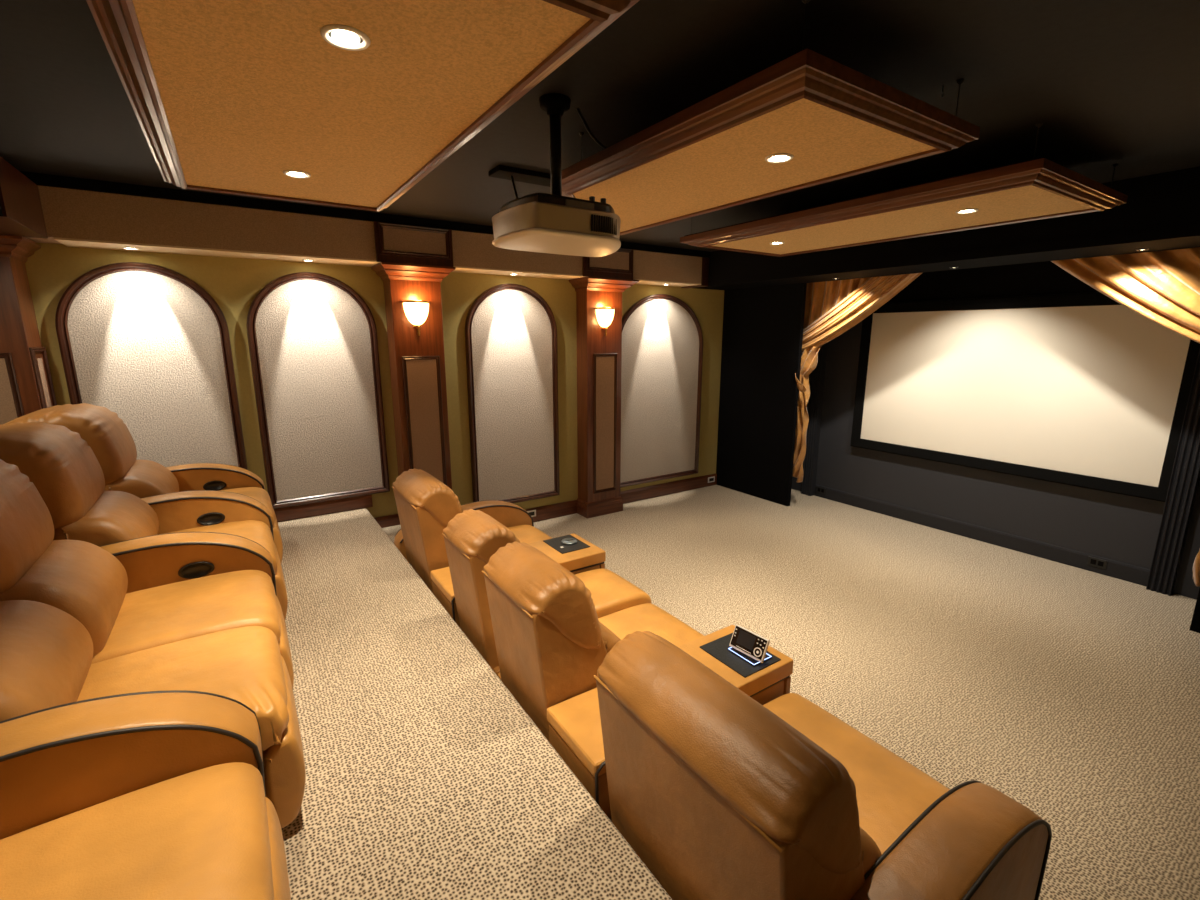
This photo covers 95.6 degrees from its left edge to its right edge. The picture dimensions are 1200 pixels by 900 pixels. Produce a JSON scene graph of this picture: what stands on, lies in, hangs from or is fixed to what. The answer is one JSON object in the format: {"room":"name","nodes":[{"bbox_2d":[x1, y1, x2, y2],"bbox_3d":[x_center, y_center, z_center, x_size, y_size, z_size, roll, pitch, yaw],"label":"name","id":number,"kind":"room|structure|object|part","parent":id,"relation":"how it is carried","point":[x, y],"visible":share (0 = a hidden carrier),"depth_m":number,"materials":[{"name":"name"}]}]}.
{"room":"home theater","nodes":[
{"label":"home theater","id":0,"kind":"room"},
{"bbox_2d":[25,185,701,283],"bbox_3d":[-1.379,-1.693,4.508,5.763,0.337,0.328,-8,14,-33],"label":"soffit","id":1,"kind":"structure","parent":0,"point":[68,213],"depth_m":3.69,"materials":[{"name":"fabric"}]},
{"bbox_2d":[25,243,723,517],"bbox_3d":[-0.977,-0.596,5.274,7.414,2.800,0.100,-8,14,-33],"label":"wall","id":2,"kind":"structure","parent":0,"point":[233,283],"depth_m":4.79,"materials":[{"name":"green paint"}]},
{"bbox_2d":[122,247,137,249],"bbox_3d":[-3.013,-1.293,3.492,0.080,0.006,0.080,-8,14,-33],"label":"spotlight","id":3,"kind":"object","parent":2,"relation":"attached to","point":[128,248],"visible":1,"depth_m":3.48,"materials":[{"name":"white plastic"}]},
{"bbox_2d":[55,262,247,469],"bbox_3d":[-3.083,-0.359,3.808,0.916,1.821,0.042,-8,14,-33],"label":"arched panel","id":4,"kind":"object","parent":2,"relation":"attached to","point":[145,343],"visible":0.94,"depth_m":3.76,"materials":[{"name":"white fabric"}]},
{"bbox_2d":[246,272,389,508],"bbox_3d":[-2.230,-0.475,4.362,0.912,1.821,0.042,-8,14,-33],"label":"arched panel","id":5,"kind":"object","parent":2,"relation":"attached to","point":[313,339],"visible":1,"depth_m":4.34,"materials":[{"name":"white fabric"}]},
{"bbox_2d":[274,494,372,521],"bbox_3d":[-2.759,0.542,4.232,1.860,0.115,0.018,-8,14,-33],"label":"baseboard","id":6,"kind":"structure","parent":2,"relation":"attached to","point":[365,501],"depth_m":4.52,"materials":[{"name":"brown wood"}]},
{"bbox_2d":[53,237,700,286],"bbox_3d":[-1.129,-1.556,4.707,5.163,0.012,0.328,-8,14,-33],"label":"trim","id":7,"kind":"structure","parent":2,"relation":"attached to","point":[69,242],"depth_m":3.86,"materials":[{"name":"beige paint"}]},
{"bbox_2d":[374,514,399,527],"bbox_3d":[-1.862,0.629,4.859,0.285,0.099,0.018,-8,14,-33],"label":"baseboard","id":8,"kind":"structure","parent":2,"relation":"attached to","point":[389,520],"depth_m":4.84,"materials":[{"name":"brown wood"}]},
{"bbox_2d":[371,221,455,489],"bbox_3d":[-1.530,-0.432,4.641,0.601,2.736,0.376,-8,14,-33],"label":"pilaster","id":9,"kind":"object","parent":2,"relation":"attached to","point":[414,261],"visible":0.75,"depth_m":4.51,"materials":[{"name":"brown wood"}]},
{"bbox_3d":[-1.434,-1.622,4.235,0.548,0.233,0.016,-8,14,-33],"label":"frieze moulding","id":10,"kind":"part","parent":9,"relation":"part of","materials":[{"name":"brown wood"}]},
{"bbox_2d":[402,300,429,335],"bbox_3d":[-1.474,-1.070,4.421,0.220,0.278,0.112,-8,14,-33],"label":"wall sconce","id":11,"kind":"object","parent":9,"relation":"attached to","point":[416,311],"visible":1,"depth_m":4.38,"materials":[{"name":"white glass"}]},
{"bbox_3d":[-1.475,-1.107,4.415,0.203,0.179,0.102,-8,14,-33],"label":"lamp shade","id":12,"kind":"part","parent":11,"relation":"part of","materials":[{"name":"white glass"}]},
{"bbox_3d":[-1.490,-0.095,4.674,0.307,1.405,0.016,-8,14,-33],"label":"panel moulding","id":13,"kind":"part","parent":9,"relation":"part of","materials":[{"name":"brown wood"}]},
{"bbox_2d":[465,283,559,502],"bbox_3d":[-0.825,-0.514,5.307,0.944,2.134,0.042,-8,14,-33],"label":"arched panel","id":14,"kind":"object","parent":2,"relation":"attached to","point":[511,330],"visible":0.96,"depth_m":5.29,"materials":[{"name":"white fabric"}]},
{"bbox_2d":[527,510,535,516],"bbox_3d":[-0.715,0.661,5.627,0.120,0.072,0.006,-8,14,-33],"label":"wall outlet","id":15,"kind":"object","parent":2,"relation":"attached to","point":[532,513],"visible":0.52,"depth_m":5.64,"materials":[{"name":"white plastic"}]},
{"bbox_2d":[525,473,716,521],"bbox_3d":[-0.113,0.598,6.038,3.910,0.149,0.018,-8,14,-33],"label":"baseboard","id":16,"kind":"structure","parent":2,"relation":"attached to","point":[546,512],"depth_m":6.42,"materials":[{"name":"brown wood"}]},
{"bbox_2d":[620,294,702,487],"bbox_3d":[0.702,-0.689,6.305,1.280,2.157,0.042,-8,14,-33],"label":"arched panel","id":17,"kind":"object","parent":2,"relation":"attached to","point":[662,336],"visible":0.88,"depth_m":6.30,"materials":[{"name":"white fabric"}]},
{"bbox_2d":[708,476,714,482],"bbox_3d":[1.439,0.382,7.029,0.120,0.072,0.006,-8,14,-33],"label":"wall outlet","id":18,"kind":"object","parent":2,"relation":"attached to","point":[710,479],"visible":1,"depth_m":7.03,"materials":[{"name":"white plastic"}]},
{"bbox_2d":[0,0,1199,251],"bbox_3d":[0.556,-1.540,2.716,7.414,0.100,5.643,-8,14,-33],"label":"ceiling","id":19,"kind":"structure","parent":0,"point":[1108,83],"depth_m":1.99,"materials":[{"name":"black paint"}]},
{"bbox_2d":[86,0,638,211],"bbox_3d":[-0.963,-1.173,1.820,0.986,0.252,2.365,-8,14,-33],"label":"ceiling panel","id":20,"kind":"object","parent":19,"relation":"hanging from","point":[225,96],"visible":1,"depth_m":1.44,"materials":[{"name":"beige fabric"}]},
{"bbox_2d":[283,170,310,178],"bbox_3d":[-1.263,-1.149,2.269,0.104,0.006,0.104,-8,14,-33],"label":"recessed light","id":21,"kind":"object","parent":20,"relation":"attached to","point":[291,173],"visible":1,"depth_m":2.26,"materials":[{"name":"white glass"}]},
{"bbox_2d":[320,24,370,50],"bbox_3d":[-0.575,-0.931,1.232,0.104,0.006,0.104,-8,14,-33],"label":"recessed light","id":22,"kind":"object","parent":20,"relation":"attached to","point":[344,37],"visible":1,"depth_m":1.23,"materials":[{"name":"white glass"}]},
{"bbox_2d":[488,165,550,186],"bbox_3d":[-0.349,-1.562,3.132,0.560,0.028,0.150,-8,14,-33],"label":"ceiling slot","id":23,"kind":"object","parent":19,"relation":"attached to","point":[500,171],"visible":0.56,"depth_m":3.04,"materials":[{"name":"black metal"}]},
{"bbox_2d":[511,175,517,198],"bbox_3d":[-0.386,-1.247,2.613,0.050,0.382,0.953,-2,12,-10],"label":"power cable","id":24,"kind":"object","parent":23,"relation":"hanging from","point":[512,179],"visible":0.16,"depth_m":2.98,"materials":[{"name":"black plastic"}]},
{"bbox_2d":[539,93,570,195],"bbox_3d":[-0.163,-1.158,2.130,0.175,0.407,0.250,-8,14,-33],"label":"mount","id":25,"kind":"object","parent":19,"relation":"attached to","point":[555,105],"visible":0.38,"depth_m":2.13,"materials":[{"name":"black plastic"}]},
{"bbox_2d":[492,193,620,256],"bbox_3d":[-0.127,-0.882,2.134,0.561,0.164,0.414,-8,14,-33],"label":"projector","id":26,"kind":"object","parent":25,"relation":"hanging from","point":[535,222],"visible":1,"depth_m":1.96,"materials":[{"name":"white plastic"},{"name":"black plastic"}]},
{"bbox_2d":[576,108,607,148],"bbox_3d":[0.000,-1.315,2.241,0.199,0.149,0.035,-5,13,-24],"label":"cable","id":27,"kind":"object","parent":19,"relation":"hanging from","point":[577,109],"visible":0.72,"depth_m":2.21,"materials":[{"name":"black plastic"}]},
{"bbox_2d":[561,0,979,234],"bbox_3d":[0.321,-1.342,2.636,1.000,0.252,2.315,-8,14,-33],"label":"ceiling panel","id":28,"kind":"object","parent":19,"relation":"hanging from","point":[837,121],"visible":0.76,"depth_m":1.93,"materials":[{"name":"beige fabric"}]},
{"bbox_3d":[0.320,-1.234,2.571,0.785,0.038,2.078,-8,14,-33],"label":"fabric panel","id":29,"kind":"part","parent":28,"relation":"part of","materials":[{"name":"orange fabric"}]},
{"bbox_2d":[765,153,793,162],"bbox_3d":[0.678,-1.104,2.060,0.104,0.006,0.104,-8,14,-33],"label":"recessed light","id":30,"kind":"object","parent":28,"relation":"attached to","point":[779,157],"visible":1,"depth_m":2.05,"materials":[{"name":"white plastic"}]},
{"bbox_2d":[680,123,1127,256],"bbox_3d":[1.725,-1.531,3.542,1.145,0.252,2.295,-8,14,-33],"label":"ceiling panel","id":31,"kind":"object","parent":19,"relation":"hanging from","point":[1039,188],"visible":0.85,"depth_m":3.00,"materials":[{"name":"beige fabric"}]},
{"bbox_2d":[770,242,783,244],"bbox_3d":[1.282,-1.497,3.940,0.104,0.006,0.104,-8,14,-33],"label":"recessed light","id":32,"kind":"object","parent":31,"relation":"attached to","point":[771,243],"visible":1,"depth_m":3.94,"materials":[{"name":"white plastic"}]},
{"bbox_3d":[1.690,-1.415,3.438,0.873,0.038,2.025,-8,14,-33],"label":"fabric panel","id":33,"kind":"part","parent":31,"relation":"part of","materials":[{"name":"orange fabric"}]},
{"bbox_2d":[956,209,978,213],"bbox_3d":[1.975,-1.284,2.928,0.104,0.006,0.104,-8,14,-33],"label":"recessed light","id":34,"kind":"object","parent":31,"relation":"attached to","point":[963,211],"visible":1,"depth_m":2.92,"materials":[{"name":"white plastic"}]},
{"bbox_2d":[716,283,806,505],"bbox_3d":[1.844,-0.826,6.385,0.050,2.800,1.128,-8,14,-33],"label":"wall","id":35,"kind":"structure","parent":0,"point":[762,333],"depth_m":6.34,"materials":[{"name":"black fabric"}]},
{"bbox_2d":[792,273,921,482],"bbox_3d":[2.513,-0.664,5.556,0.269,2.285,1.455,-8,14,-33],"label":"curtain","id":36,"kind":"object","parent":35,"relation":"hanging from","point":[832,308],"visible":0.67,"depth_m":5.66,"materials":[{"name":"gold fabric"}]},
{"bbox_2d":[533,485,1199,899],"bbox_3d":[0.553,1.299,3.311,7.414,0.100,5.643,-8,14,-33],"label":"floor","id":37,"kind":"structure","parent":0,"point":[1068,692],"depth_m":3.33,"materials":[{"name":"carpet"}]},
{"bbox_2d":[382,525,400,542],"bbox_3d":[-1.673,0.861,4.572,0.334,0.234,0.771,-8,14,-33],"label":"step","id":38,"kind":"structure","parent":37,"relation":"on","point":[391,531],"depth_m":4.75,"materials":[{"name":"carpet"}]},
{"bbox_2d":[392,468,551,592],"bbox_3d":[-0.849,0.601,3.918,1.106,1.006,0.789,-8,14,-33],"label":"recliner","id":39,"kind":"object","parent":37,"relation":"on","point":[425,505],"visible":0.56,"depth_m":3.44,"materials":[{"name":"brown leather"}]},
{"bbox_2d":[392,468,462,527],"bbox_3d":[-1.124,0.344,3.574,0.332,0.362,0.613,-8,14,-33],"label":"backrest","id":40,"kind":"object","parent":39,"relation":"on","point":[422,500],"depth_m":3.34,"materials":[{"name":"brown leather"}]},
{"bbox_3d":[-1.025,0.715,4.208,1.066,0.592,0.150,-8,14,-33],"label":"armrest","id":41,"kind":"part","parent":39,"relation":"part of","materials":[{"name":"brown leather"}]},
{"bbox_2d":[507,525,551,543],"bbox_3d":[-0.672,0.748,3.966,0.745,0.171,0.621,-8,14,-33],"label":"seat cushion","id":42,"kind":"object","parent":39,"relation":"on","point":[527,534],"depth_m":4.11,"materials":[{"name":"orange leather"}]},
{"bbox_2d":[278,508,671,899],"bbox_3d":[-1.487,1.310,1.930,2.315,0.439,5.441,-8,14,-33],"label":"platform","id":43,"kind":"object","parent":37,"relation":"on","point":[427,778],"visible":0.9,"depth_m":1.90,"materials":[{"name":"carpet"}]},
{"bbox_2d":[0,185,56,424],"bbox_3d":[-3.565,-0.372,3.274,0.668,2.296,0.376,-8,14,-33],"label":"pilaster","id":44,"kind":"object","parent":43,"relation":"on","point":[26,384],"visible":0.43,"depth_m":3.21,"materials":[{"name":"brown wood"}]},
{"bbox_3d":[-3.583,-0.059,3.189,0.335,1.000,0.016,-8,14,-33],"label":"panel moulding","id":45,"kind":"part","parent":44,"relation":"part of","materials":[{"name":"brown wood"}]},
{"bbox_3d":[-3.460,-0.115,3.455,0.016,1.060,0.280,-8,14,-33],"label":"moulding","id":46,"kind":"part","parent":44,"relation":"part of","materials":[{"name":"brown wood"}]},
{"bbox_2d":[4,403,282,562],"bbox_3d":[-2.581,0.268,3.172,1.169,1.080,0.955,-8,14,-33],"label":"recliner","id":47,"kind":"object","parent":43,"relation":"on","point":[186,496],"visible":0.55,"depth_m":2.95,"materials":[{"name":"brown leather"}]},
{"bbox_2d":[4,403,136,483],"bbox_3d":[-2.861,-0.027,2.923,0.499,0.400,0.610,-8,14,-33],"label":"pillow","id":48,"kind":"object","parent":47,"relation":"on","point":[107,435],"depth_m":2.82,"materials":[{"name":"brown leather"}]},
{"bbox_2d":[104,460,178,497],"bbox_3d":[-2.645,0.261,3.130,0.325,0.359,0.602,-8,14,-33],"label":"lumbar pillow","id":49,"kind":"object","parent":47,"relation":"on","point":[141,478],"depth_m":2.96,"materials":[{"name":"brown leather"}]},
{"bbox_3d":[-2.358,0.539,2.898,1.066,0.592,0.150,-8,14,-33],"label":"armrest","id":50,"kind":"part","parent":47,"relation":"part of","materials":[{"name":"orange leather"}]},
{"bbox_3d":[-2.795,0.403,3.543,1.066,0.592,0.150,-8,14,-33],"label":"armrest","id":51,"kind":"part","parent":47,"relation":"part of","materials":[{"name":"orange leather"}]},
{"bbox_2d":[218,487,274,526],"bbox_3d":[-2.425,0.404,3.309,0.745,0.171,0.626,-8,14,-33],"label":"seat cushion","id":52,"kind":"object","parent":47,"relation":"on","point":[259,494],"depth_m":3.54,"materials":[{"name":"orange leather"}]},
{"bbox_2d":[0,421,287,619],"bbox_3d":[-2.133,0.419,2.454,1.169,1.080,0.768,-8,14,-33],"label":"recliner","id":53,"kind":"object","parent":43,"relation":"on","point":[65,471],"visible":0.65,"depth_m":2.28,"materials":[{"name":"brown leather"}]},
{"bbox_2d":[0,421,104,528],"bbox_3d":[-2.458,0.110,2.272,0.499,0.400,0.585,-8,14,-33],"label":"pillow","id":54,"kind":"object","parent":53,"relation":"on","point":[65,471],"depth_m":2.19,"materials":[{"name":"brown leather"}]},
{"bbox_2d":[53,491,158,545],"bbox_3d":[-2.242,0.398,2.479,0.325,0.359,0.577,-8,14,-33],"label":"lumbar pillow","id":55,"kind":"object","parent":53,"relation":"on","point":[111,517],"depth_m":2.31,"materials":[{"name":"brown leather"}]},
{"bbox_3d":[-1.962,0.674,2.257,1.066,0.592,0.150,-8,14,-33],"label":"armrest","id":56,"kind":"part","parent":53,"relation":"part of","materials":[{"name":"orange leather"}]},
{"bbox_2d":[163,520,277,573],"bbox_3d":[-2.022,0.541,2.658,0.745,0.171,0.602,-8,14,-33],"label":"seat cushion","id":57,"kind":"object","parent":53,"relation":"on","point":[259,532],"depth_m":2.84,"materials":[{"name":"orange leather"}]},
{"bbox_2d":[0,762,290,899],"bbox_3d":[-1.081,0.790,0.691,1.169,1.080,0.862,-8,14,-33],"label":"recliner","id":58,"kind":"object","parent":43,"relation":"on","point":[212,832],"visible":1,"depth_m":1.09,"materials":[{"name":"brown leather"}]},
{"bbox_2d":[0,459,293,688],"bbox_3d":[-1.797,0.535,1.902,1.170,1.080,0.549,-8,14,-33],"label":"recliner","id":59,"kind":"object","parent":43,"relation":"on","point":[81,579],"visible":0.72,"depth_m":1.88,"materials":[{"name":"brown leather"}]},
{"bbox_2d":[0,459,53,593],"bbox_3d":[-2.076,0.240,1.651,0.499,0.400,0.545,-8,14,-33],"label":"pillow","id":60,"kind":"object","parent":59,"relation":"on","point":[26,522],"depth_m":1.75,"materials":[{"name":"brown leather"}]},
{"bbox_2d":[0,540,127,655],"bbox_3d":[-1.860,0.528,1.858,0.325,0.359,0.537,-8,14,-33],"label":"lumbar pillow","id":61,"kind":"object","parent":59,"relation":"on","point":[81,579],"depth_m":1.78,"materials":[{"name":"brown leather"}]},
{"bbox_2d":[91,570,280,663],"bbox_3d":[-1.639,0.672,2.037,0.745,0.171,0.549,-8,14,-33],"label":"seat cushion","id":62,"kind":"object","parent":59,"relation":"on","point":[148,618],"depth_m":2.02,"materials":[{"name":"orange leather"}]},
{"bbox_2d":[0,600,305,839],"bbox_3d":[-1.456,0.647,1.372,1.170,1.080,0.711,-8,14,-33],"label":"recliner","id":63,"kind":"object","parent":43,"relation":"on","point":[77,734],"visible":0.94,"depth_m":1.34,"materials":[{"name":"brown leather"}]},
{"bbox_2d":[0,600,92,720],"bbox_3d":[-1.563,0.625,1.394,0.325,0.359,0.540,-8,14,-33],"label":"lumbar pillow","id":64,"kind":"object","parent":63,"relation":"on","point":[46,654],"depth_m":1.43,"materials":[{"name":"brown leather"}]},
{"bbox_3d":[-1.341,0.903,1.166,1.066,0.592,0.149,-8,14,-33],"label":"armrest","id":65,"kind":"part","parent":63,"relation":"part of","materials":[{"name":"orange leather"}]},
{"bbox_2d":[76,626,288,750],"bbox_3d":[-1.343,0.769,1.573,0.746,0.171,0.549,-8,14,-33],"label":"seat cushion","id":66,"kind":"object","parent":63,"relation":"on","point":[246,665],"depth_m":1.65,"materials":[{"name":"orange leather"}]},
{"bbox_2d":[430,533,605,627],"bbox_3d":[-0.495,0.930,3.450,1.021,0.556,0.403,-8,14,-33],"label":"console table","id":67,"kind":"object","parent":37,"relation":"on","point":[573,552],"visible":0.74,"depth_m":3.44,"materials":[{"name":"brown leather"}]},
{"bbox_3d":[-0.226,0.625,3.630,0.212,0.005,0.265,-8,14,-33],"label":"inlay plate","id":68,"kind":"part","parent":67,"relation":"part of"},
{"bbox_3d":[-0.304,0.686,3.531,0.558,0.072,0.398,-8,14,-33],"label":"lid","id":69,"kind":"part","parent":67,"relation":"part of","materials":[{"name":"beige leather"}]},
{"bbox_2d":[442,509,651,675],"bbox_3d":[-0.250,0.787,3.035,1.106,1.006,0.449,-8,14,-33],"label":"recliner","id":70,"kind":"object","parent":37,"relation":"on","point":[471,537],"visible":0.4,"depth_m":2.69,"materials":[{"name":"brown leather"}]},
{"bbox_2d":[443,509,519,563],"bbox_3d":[-0.578,0.513,2.769,0.332,0.362,0.416,-8,14,-33],"label":"pillow","id":71,"kind":"object","parent":70,"relation":"on","point":[472,536],"depth_m":2.61,"materials":[{"name":"brown leather"}]},
{"bbox_2d":[575,568,651,617],"bbox_3d":[-0.119,0.890,3.146,0.745,0.171,0.449,-8,14,-33],"label":"seat cushion","id":72,"kind":"object","parent":70,"relation":"on","point":[611,593],"depth_m":3.13,"materials":[{"name":"orange leather"}]},
{"bbox_2d":[482,542,703,740],"bbox_3d":[0.046,0.879,2.598,1.106,1.006,0.605,-8,14,-33],"label":"recliner","id":73,"kind":"object","parent":37,"relation":"on","point":[551,641],"visible":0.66,"depth_m":2.15,"materials":[{"name":"brown leather"}]},
{"bbox_2d":[484,542,601,648],"bbox_3d":[-0.248,0.616,2.282,0.332,0.362,0.505,-8,14,-33],"label":"pillow","id":74,"kind":"object","parent":73,"relation":"on","point":[535,602],"depth_m":2.11,"materials":[{"name":"brown leather"}]},
{"bbox_2d":[599,622,620,652],"bbox_3d":[-0.048,0.859,2.469,0.251,0.348,0.469,-8,14,-33],"label":"lumbar pillow","id":75,"kind":"object","parent":73,"relation":"on","point":[607,639],"depth_m":2.24,"materials":[{"name":"brown leather"}]},
{"bbox_2d":[598,603,703,646],"bbox_3d":[0.173,1.020,2.723,0.745,0.171,0.587,-8,14,-33],"label":"seat cushion","id":76,"kind":"object","parent":73,"relation":"on","point":[649,617],"depth_m":2.85,"materials":[{"name":"orange leather"}]},
{"bbox_2d":[569,248,638,517],"bbox_3d":[0.024,-0.642,5.650,0.641,2.736,0.376,-8,14,-33],"label":"pilaster","id":77,"kind":"object","parent":37,"relation":"on","point":[599,356],"visible":0.85,"depth_m":5.62,"materials":[{"name":"brown wood"}]},
{"bbox_2d":[595,307,614,335],"bbox_3d":[0.072,-1.287,5.460,0.220,0.278,0.112,-8,14,-33],"label":"wall sconce","id":78,"kind":"object","parent":77,"relation":"attached to","point":[604,315],"visible":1,"depth_m":5.42,"materials":[{"name":"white glass"}]},
{"bbox_3d":[0.071,-1.323,5.454,0.203,0.179,0.102,-8,14,-33],"label":"lamp shade","id":79,"kind":"part","parent":78,"relation":"part of","materials":[{"name":"white glass"}]},
{"bbox_3d":[0.056,-0.270,5.722,0.288,1.470,0.016,-8,14,-33],"label":"panel moulding","id":80,"kind":"part","parent":77,"relation":"part of","materials":[{"name":"brown wood"}]},
{"bbox_3d":[0.097,-1.829,5.230,0.533,0.233,0.016,-8,14,-33],"label":"frieze moulding","id":81,"kind":"part","parent":77,"relation":"part of","materials":[{"name":"brown wood"}]},
{"bbox_2d":[547,625,792,821],"bbox_3d":[0.313,1.187,2.259,1.021,0.542,0.358,-8,14,-33],"label":"console table","id":82,"kind":"object","parent":37,"relation":"on","point":[575,730],"visible":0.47,"depth_m":2.10,"materials":[{"name":"brown leather"}]},
{"bbox_3d":[0.505,0.936,2.339,0.558,0.072,0.353,-8,14,-33],"label":"lid","id":83,"kind":"part","parent":82,"relation":"part of","materials":[{"name":"beige leather"}]},
{"bbox_3d":[0.610,0.888,2.379,0.225,0.005,0.265,-8,14,-33],"label":"inlay plate","id":84,"kind":"part","parent":82,"relation":"part of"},
{"bbox_2d":[728,647,771,665],"bbox_3d":[0.650,0.880,2.364,0.115,0.016,0.149,-8,14,-33],"label":"dock","id":85,"kind":"object","parent":82,"relation":"on","point":[748,659],"visible":0.43,"depth_m":2.33,"materials":[{"name":"silver plastic"}]},
{"bbox_2d":[729,624,769,662],"bbox_3d":[0.641,0.831,2.340,0.053,0.093,0.168,-9,15,-38],"label":"remote control","id":86,"kind":"object","parent":85,"relation":"on","point":[743,640],"visible":1,"depth_m":2.33,"materials":[{"name":"white plastic"}]},
{"bbox_3d":[0.721,1.168,2.534,0.030,0.435,0.345,-8,14,-33],"label":"post","id":87,"kind":"part","parent":82,"relation":"part of","materials":[{"name":"brown leather"}]},
{"bbox_2d":[593,631,1051,899],"bbox_3d":[0.663,1.070,1.688,1.106,1.006,0.894,-8,14,-33],"label":"recliner","id":88,"kind":"object","parent":37,"relation":"on","point":[721,793],"visible":0.98,"depth_m":1.38,"materials":[{"name":"brown leather"}]},
{"bbox_2d":[597,631,860,873],"bbox_3d":[0.306,0.787,1.465,0.332,0.362,0.710,-8,14,-33],"label":"pillow","id":89,"kind":"object","parent":88,"relation":"on","point":[749,791],"depth_m":1.28,"materials":[{"name":"brown leather"}]},
{"bbox_2d":[763,693,949,853],"bbox_3d":[0.744,1.187,1.879,0.745,0.171,0.711,-8,14,-33],"label":"seat cushion","id":90,"kind":"object","parent":88,"relation":"on","point":[891,793],"depth_m":1.86,"materials":[{"name":"orange leather"}]},
{"bbox_2d":[860,827,881,874],"bbox_3d":[0.505,1.031,1.652,0.251,0.348,0.674,-8,14,-33],"label":"lumbar pillow","id":91,"kind":"object","parent":88,"relation":"on","point":[871,855],"depth_m":1.35,"materials":[{"name":"brown leather"}]},
{"bbox_3d":[0.859,1.299,1.430,1.066,0.592,0.167,-8,14,-33],"label":"armrest","id":92,"kind":"part","parent":88,"relation":"part of","materials":[{"name":"brown leather"}]},
{"bbox_2d":[697,166,1199,289],"bbox_3d":[2.785,-1.618,4.210,0.648,0.354,5.442,-8,14,-33],"label":"ceiling soffit","id":93,"kind":"structure","parent":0,"point":[1172,198],"depth_m":3.69,"materials":[{"name":"black paint"}]},
{"bbox_2d":[20,171,710,257],"bbox_3d":[-1.242,-1.802,4.359,5.855,0.060,0.029,-8,14,-33],"label":"trim","id":94,"kind":"structure","parent":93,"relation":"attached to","point":[39,179],"depth_m":3.68,"materials":[{"name":"black paint"}]},
{"bbox_2d":[708,224,1199,285],"bbox_3d":[2.606,-1.401,3.925,0.008,0.063,5.101,-8,14,-33],"label":"ceiling beam","id":95,"kind":"structure","parent":93,"relation":"attached to","point":[1192,230],"depth_m":3.75,"materials":[{"name":"black paint"}]},
{"bbox_2d":[681,257,708,287],"bbox_3d":[1.064,-2.010,6.090,0.092,0.361,0.340,-8,14,-33],"label":"trim","id":96,"kind":"structure","parent":95,"relation":"attached to","point":[705,261],"depth_m":5.96,"materials":[{"name":"brown wood"}]},
{"bbox_2d":[791,292,1199,599],"bbox_3d":[3.602,-0.532,4.993,0.100,2.800,5.443,-8,14,-33],"label":"wall","id":97,"kind":"structure","parent":0,"point":[1113,526],"depth_m":5.08,"materials":[{"name":"black paint"}]},
{"bbox_2d":[801,342,827,495],"bbox_3d":[2.550,-0.824,6.381,0.084,2.798,0.130,-8,14,-33],"label":"trim","id":98,"kind":"structure","parent":97,"relation":"attached to","point":[817,378],"depth_m":6.46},
{"bbox_2d":[816,486,825,493],"bbox_3d":[2.654,0.484,6.534,0.008,0.072,0.120,-8,14,-33],"label":"wall outlet","id":99,"kind":"object","parent":97,"relation":"attached to","point":[819,489],"visible":1,"depth_m":6.53,"materials":[{"name":"black plastic"}]},
{"bbox_2d":[815,485,1149,585],"bbox_3d":[3.433,0.739,5.410,0.016,0.137,2.945,-8,14,-33],"label":"baseboard","id":100,"kind":"structure","parent":97,"relation":"attached to","point":[1115,569],"depth_m":5.04,"materials":[{"name":"black wood"}]},
{"bbox_2d":[886,261,1098,302],"bbox_3d":[3.437,-1.659,4.909,0.012,0.559,2.945,-8,14,-33],"label":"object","id":101,"kind":"structure","parent":97,"relation":"attached to","point":[1036,278],"depth_m":4.83,"materials":[{"name":"black fabric"}]},
{"bbox_2d":[850,292,1199,501],"bbox_3d":[3.544,-0.582,4.923,0.044,1.546,2.576,-8,14,-33],"label":"projection screen","id":102,"kind":"object","parent":97,"relation":"attached to","point":[1085,390],"visible":0.81,"depth_m":4.67,"materials":[{"name":"white fabric"}]},
{"bbox_2d":[1087,556,1107,568],"bbox_3d":[4.066,0.922,4.451,0.008,0.072,0.120,-8,14,-33],"label":"wall outlet","id":103,"kind":"object","parent":97,"relation":"attached to","point":[1092,561],"visible":1,"depth_m":4.45,"materials":[{"name":"black plastic"}]},
{"bbox_2d":[1146,349,1199,595],"bbox_3d":[4.261,-0.294,3.857,0.084,2.798,0.130,-8,14,-33],"label":"column","id":104,"kind":"structure","parent":97,"relation":"attached to","point":[1185,476],"depth_m":3.98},
{"bbox_2d":[1189,588,1199,632],"bbox_3d":[4.231,-0.086,2.865,0.050,2.800,1.125,-8,14,-33],"label":"wall","id":105,"kind":"structure","parent":0,"point":[1195,623],"depth_m":3.56,"materials":[{"name":"black paint"}]},
{"bbox_2d":[1051,247,1199,586],"bbox_3d":[3.713,-0.292,3.787,0.269,2.286,1.457,-8,14,-33],"label":"curtain","id":106,"kind":"object","parent":105,"relation":"hanging from","point":[1163,287],"visible":0.77,"depth_m":3.62,"materials":[{"name":"gold fabric"}]},
{"bbox_3d":[-1.863,-0.863,0.578,0.615,0.349,4.399,-8,14,-33],"label":"ceiling","id":107,"kind":"structure","parent":0,"visible":0},
{"bbox_2d":[0,157,46,237],"bbox_3d":[-3.263,-1.270,2.660,0.627,0.286,0.681,-8,14,-33],"label":"trim","id":108,"kind":"structure","parent":107,"relation":"attached to","point":[19,198],"depth_m":2.81,"materials":[{"name":"brown wood"}]}
]}

